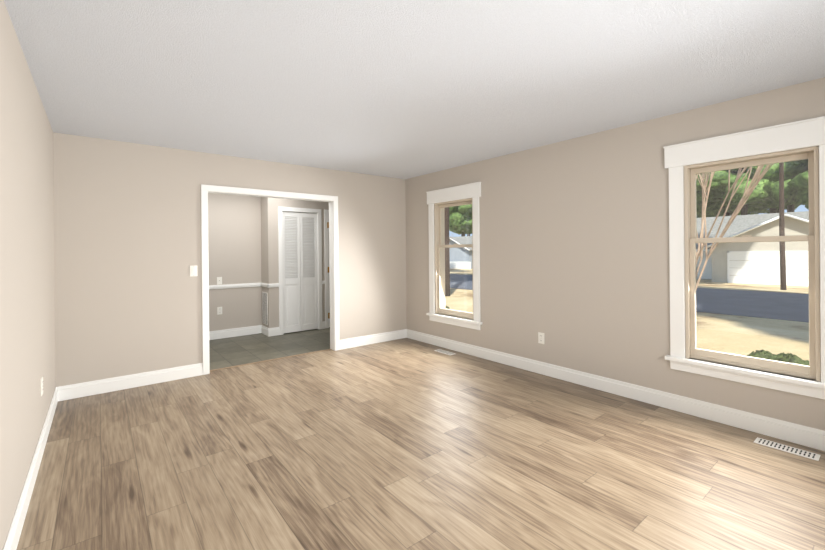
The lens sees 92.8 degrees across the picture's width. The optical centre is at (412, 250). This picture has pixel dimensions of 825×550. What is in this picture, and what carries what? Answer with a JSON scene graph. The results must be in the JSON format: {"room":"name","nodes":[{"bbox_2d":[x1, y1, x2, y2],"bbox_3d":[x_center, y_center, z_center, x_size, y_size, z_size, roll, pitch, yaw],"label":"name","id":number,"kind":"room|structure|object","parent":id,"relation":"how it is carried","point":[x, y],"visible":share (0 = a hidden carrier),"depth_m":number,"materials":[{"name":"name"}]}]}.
{"room":"empty living room","nodes":[
{"label":"empty living room","id":0,"kind":"room"},
{"bbox_2d":[0,0,55,549],"bbox_3d":[-2.188,0.134,2.142,0.120,2.440,9.020,-1,0,-39],"label":"wall","id":1,"kind":"structure","parent":0,"point":[27,313],"depth_m":2.07,"materials":[{"name":"beige paint"}]},
{"bbox_2d":[3,387,58,549],"bbox_3d":[-1.307,1.280,1.158,0.015,0.132,6.157,-1,0,-39],"label":"baseboard","id":2,"kind":"structure","parent":1,"relation":"attached to","point":[15,530],"depth_m":2.14,"materials":[{"name":"white wood"}]},
{"bbox_2d":[41,376,42,395],"bbox_3d":[-2.542,0.927,2.698,0.008,0.117,0.072,-1,0,-39],"label":"outlet","id":3,"kind":"object","parent":1,"relation":"attached to","point":[41,385],"visible":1,"depth_m":2.69,"materials":[{"name":"white plastic"}]},
{"bbox_2d":[53,132,406,386],"bbox_3d":[-1.709,0.129,4.862,4.022,2.440,0.120,-1,0,-39],"label":"wall","id":4,"kind":"structure","parent":0,"point":[127,250],"depth_m":4.05,"materials":[{"name":"beige paint"}]},
{"bbox_2d":[59,363,202,400],"bbox_3d":[-2.749,1.293,3.936,1.163,0.132,0.015,-1,0,-39],"label":"baseboard","id":5,"kind":"structure","parent":4,"relation":"attached to","point":[78,390],"depth_m":3.88,"materials":[{"name":"white wood"}]},
{"bbox_2d":[190,265,197,276],"bbox_3d":[-2.367,0.215,4.252,0.072,0.117,0.012,-1,0,-39],"label":"light switch","id":6,"kind":"object","parent":4,"relation":"attached to","point":[193,271],"visible":1,"depth_m":4.25,"materials":[{"name":"white plastic"}]},
{"bbox_2d":[201,184,338,374],"bbox_3d":[-1.697,0.307,4.870,1.663,2.085,0.156,-1,0,-39],"label":"door frame","id":7,"kind":"structure","parent":4,"relation":"attached to","point":[333,268],"depth_m":4.79,"materials":[{"name":"white wood"}]},
{"bbox_2d":[339,329,406,349],"bbox_3d":[-0.552,1.272,5.689,1.134,0.132,0.015,-1,0,-39],"label":"baseboard","id":8,"kind":"structure","parent":4,"relation":"attached to","point":[399,334],"depth_m":5.66,"materials":[{"name":"white wood"}]},
{"bbox_2d":[208,193,261,330],"bbox_3d":[-2.858,0.140,6.303,4.022,2.440,0.120,-1,0,-39],"label":"wall","id":9,"kind":"structure","parent":0,"point":[234,238],"depth_m":6.25,"materials":[{"name":"beige paint"}]},
{"bbox_2d":[217,307,221,314],"bbox_3d":[-2.994,0.926,6.106,0.072,0.117,0.008,-1,0,-39],"label":"outlet","id":10,"kind":"object","parent":9,"relation":"attached to","point":[219,310],"visible":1,"depth_m":6.10,"materials":[{"name":"white plastic"}]},
{"bbox_2d":[217,277,221,284],"bbox_3d":[-2.999,0.462,6.106,0.072,0.117,0.008,-1,0,-39],"label":"light switch","id":11,"kind":"object","parent":9,"relation":"attached to","point":[219,280],"visible":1,"depth_m":6.10,"materials":[{"name":"white plastic"}]},
{"bbox_2d":[209,283,259,288],"bbox_3d":[-3.438,0.561,5.745,2.416,0.060,0.022,-1,0,-39],"label":"trim","id":12,"kind":"structure","parent":9,"relation":"attached to","point":[243,285],"depth_m":6.23,"materials":[{"name":"white wood"}]},
{"bbox_2d":[209,325,260,339],"bbox_3d":[-3.433,1.300,5.749,2.416,0.132,0.015,-1,0,-39],"label":"baseboard","id":13,"kind":"structure","parent":9,"relation":"attached to","point":[236,332],"depth_m":6.23,"materials":[{"name":"white wood"}]},
{"bbox_2d":[209,327,329,369],"bbox_3d":[-2.525,1.418,5.940,4.312,0.118,2.648,-1,0,-39],"label":"floor","id":14,"kind":"structure","parent":0,"point":[233,351],"depth_m":5.56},
{"bbox_2d":[261,197,328,327],"bbox_3d":[-1.767,0.130,6.872,1.606,2.440,0.350,-1,0,-39],"label":"wall","id":15,"kind":"structure","parent":0,"point":[269,246],"depth_m":6.32,"materials":[{"name":"beige paint"}]},
{"bbox_2d":[262,292,267,324],"bbox_3d":[-2.395,0.926,6.365,0.019,0.520,0.250,-1,0,-39],"label":"air vent","id":16,"kind":"object","parent":15,"relation":"in","point":[265,308],"visible":1,"depth_m":6.34,"materials":[{"name":"white"}]},
{"bbox_2d":[260,283,270,287],"bbox_3d":[-2.374,0.551,6.344,0.036,0.060,0.329,-1,0,-39],"label":"trim","id":17,"kind":"structure","parent":15,"relation":"attached to","point":[261,284],"depth_m":6.29,"materials":[{"name":"white wood"}]},
{"bbox_2d":[261,325,269,336],"bbox_3d":[-2.371,1.290,6.344,0.015,0.132,0.322,-1,0,-39],"label":"baseboard","id":18,"kind":"structure","parent":15,"relation":"attached to","point":[264,330],"depth_m":6.32,"materials":[{"name":"white wood"}]},
{"bbox_2d":[282,212,317,332],"bbox_3d":[-1.873,0.348,6.577,0.604,1.982,0.058,-1,0,-39],"label":"louvered door","id":19,"kind":"structure","parent":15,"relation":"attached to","point":[300,299],"depth_m":6.57,"materials":[{"name":"white wood"}]},
{"bbox_2d":[278,207,328,334],"bbox_3d":[-1.626,0.314,6.825,1.445,2.070,0.138,-1,0,-39],"label":"trim","id":20,"kind":"structure","parent":15,"relation":"attached to","point":[319,241],"depth_m":6.76,"materials":[{"name":"white wood"}]},
{"bbox_2d":[327,214,329,326],"bbox_3d":[-1.266,0.341,7.035,0.564,1.984,0.095,-1,0,-39],"label":"door","id":21,"kind":"structure","parent":15,"relation":"in","point":[328,269],"depth_m":6.89,"materials":[{"name":"white wood"}]},
{"bbox_2d":[4,0,824,178],"bbox_3d":[-0.562,-1.162,3.449,4.312,0.120,9.020,-1,0,-39],"label":"ceiling","id":22,"kind":"structure","parent":0,"point":[403,89],"depth_m":2.40,"materials":[{"name":"white paint"}]},
{"bbox_2d":[17,338,824,549],"bbox_3d":[0.288,1.390,2.414,4.312,0.120,6.372,-1,0,-39],"label":"floor","id":23,"kind":"structure","parent":0,"point":[405,444],"depth_m":2.41,"materials":[{"name":"brown wood"}]},
{"bbox_2d":[210,349,331,370],"bbox_3d":[-1.709,1.346,4.897,1.523,0.006,0.040,-1,0,-39],"label":"trim","id":24,"kind":"structure","parent":23,"relation":"on","point":[269,360],"depth_m":4.83,"materials":[{"name":"brown wood"}]},
{"bbox_2d":[434,349,454,354],"bbox_3d":[0.424,1.327,5.157,0.105,0.005,0.310,-1,0,-39],"label":"floor vent","id":25,"kind":"object","parent":23,"relation":"in","point":[444,352],"visible":1,"depth_m":5.13,"materials":[{"name":"white metal"}]},
{"bbox_2d":[754,437,820,460],"bbox_3d":[2.474,1.307,2.603,0.105,0.005,0.310,-1,0,-39],"label":"floor vent","id":26,"kind":"object","parent":23,"relation":"in","point":[793,450],"visible":1,"depth_m":2.59,"materials":[{"name":"white metal"}]},
{"bbox_2d":[405,77,824,430],"bbox_3d":[1.070,0.203,4.741,0.170,3.640,9.020,-1,0,-39],"label":"wall","id":27,"kind":"structure","parent":0,"point":[574,252],"depth_m":3.77,"materials":[{"name":"beige paint"}]},
{"bbox_2d":[426,182,481,329],"bbox_3d":[0.598,0.066,5.305,0.242,1.842,1.018,-1,0,-39],"label":"window","id":28,"kind":"structure","parent":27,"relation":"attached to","point":[454,195],"depth_m":5.35,"materials":[{"name":"white wood"}]},
{"bbox_2d":[538,332,543,343],"bbox_3d":[1.381,0.935,4.216,0.008,0.117,0.072,-1,0,-39],"label":"outlet","id":29,"kind":"object","parent":27,"relation":"attached to","point":[540,338],"visible":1,"depth_m":4.21,"materials":[{"name":"white plastic"}]},
{"bbox_2d":[407,329,824,450],"bbox_3d":[1.826,1.250,3.658,0.015,0.132,6.157,-1,0,-39],"label":"baseboard","id":30,"kind":"structure","parent":27,"relation":"attached to","point":[811,437],"depth_m":3.34,"materials":[{"name":"white wood"}]},
{"bbox_2d":[663,116,824,398],"bbox_3d":[2.495,0.048,2.926,0.242,1.842,1.038,-1,0,-39],"label":"window","id":31,"kind":"structure","parent":27,"relation":"in","point":[803,135],"depth_m":2.89,"materials":[{"name":"white wood"}]},
{"label":"outside","id":32,"kind":"structure","parent":0,"visible":0},
{"bbox_2d":[445,268,808,360],"bbox_3d":[43.728,2.117,60.449,136.274,1.400,180.000,-1,0,-39],"label":"lawn","id":33,"kind":"structure","parent":32,"point":[711,338],"depth_m":8.92,"materials":[{"name":"beige plant"}]},
{"bbox_2d":[444,207,449,295],"bbox_3d":[1.154,-7.284,15.809,6.247,18.317,7.439,-1,0,-39],"label":"pine","id":34,"kind":"object","parent":33,"relation":"on","point":[447,269],"depth_m":15.85,"materials":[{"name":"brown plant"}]},
{"bbox_2d":[449,236,471,268],"bbox_3d":[7.377,0.048,63.263,12.505,4.870,17.010,-1,0,-39],"label":"house","id":35,"kind":"structure","parent":33,"relation":"on","point":[462,258],"depth_m":55.64,"materials":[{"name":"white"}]},
{"bbox_2d":[449,206,471,235],"bbox_3d":[10.396,-10.844,76.769,10.614,26.662,10.687,-1,0,-39],"label":"pine","id":36,"kind":"object","parent":33,"relation":"on","point":[457,222],"depth_m":74.97,"materials":[{"name":"green plant"}]},
{"bbox_2d":[458,204,471,226],"bbox_3d":[11.657,-10.315,68.468,8.962,25.575,8.530,-1,0,-39],"label":"pine","id":37,"kind":"object","parent":33,"relation":"on","point":[466,214],"depth_m":67.89,"materials":[{"name":"green plant"}]},
{"bbox_2d":[450,274,808,322],"bbox_3d":[1.226,1.811,26.548,8.000,0.020,180.000,-1,0,-39],"label":"road","id":38,"kind":"structure","parent":33,"relation":"on","point":[764,310],"depth_m":13.03,"materials":[{"name":"asphalt"}]},
{"bbox_2d":[696,168,767,217],"bbox_3d":[34.458,-10.561,42.683,10.372,25.639,10.233,-1,0,-39],"label":"pine","id":39,"kind":"object","parent":33,"relation":"on","point":[716,205],"depth_m":42.13,"materials":[{"name":"green plant"}]},
{"bbox_2d":[695,164,772,288],"bbox_3d":[4.671,-1.777,7.628,6.977,7.143,7.189,-1,0,-39],"label":"crape myrtle","id":40,"kind":"object","parent":33,"relation":"on","point":[749,191],"depth_m":6.68,"materials":[{"name":"beige plant"}]},
{"bbox_2d":[695,211,808,285],"bbox_3d":[26.430,-0.358,33.366,12.000,5.320,18.900,-1,0,-39],"label":"house","id":41,"kind":"structure","parent":33,"relation":"on","point":[767,246],"depth_m":27.71,"materials":[{"name":"grey"}]},
{"bbox_2d":[696,163,807,214],"bbox_3d":[32.670,-10.050,38.235,9.654,24.656,11.177,-1,0,-39],"label":"pine","id":42,"kind":"object","parent":33,"relation":"on","point":[737,194],"depth_m":36.51,"materials":[{"name":"green plant"}]},
{"bbox_2d":[740,160,806,211],"bbox_3d":[36.213,-10.419,37.384,9.544,25.324,9.172,-1,0,-39],"label":"pine","id":43,"kind":"object","parent":33,"relation":"on","point":[776,196],"depth_m":35.34,"materials":[{"name":"green plant"}]},
{"bbox_2d":[746,349,808,365],"bbox_3d":[5.181,1.595,5.563,0.859,0.391,0.740,-1,0,-39],"label":"shrub","id":44,"kind":"object","parent":33,"relation":"on","point":[781,356],"depth_m":5.56,"materials":[{"name":"green plant"}]},
{"bbox_2d":[761,201,799,213],"bbox_3d":[36.723,-11.157,40.434,9.797,26.787,9.669,-1,0,-39],"label":"pine","id":45,"kind":"object","parent":33,"relation":"on","point":[768,210],"depth_m":40.34,"materials":[{"name":"green plant"}]},
{"bbox_2d":[779,162,786,289],"bbox_3d":[18.009,-9.187,18.828,7.824,22.267,7.468,-1,0,-39],"label":"pine","id":46,"kind":"object","parent":33,"relation":"on","point":[782,252],"depth_m":19.08,"materials":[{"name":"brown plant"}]},
{"bbox_2d":[787,159,808,209],"bbox_3d":[35.977,-9.494,34.059,10.212,23.480,9.562,-1,0,-39],"label":"pine","id":47,"kind":"object","parent":33,"relation":"on","point":[799,183],"depth_m":33.37,"materials":[{"name":"green plant"}]}
]}

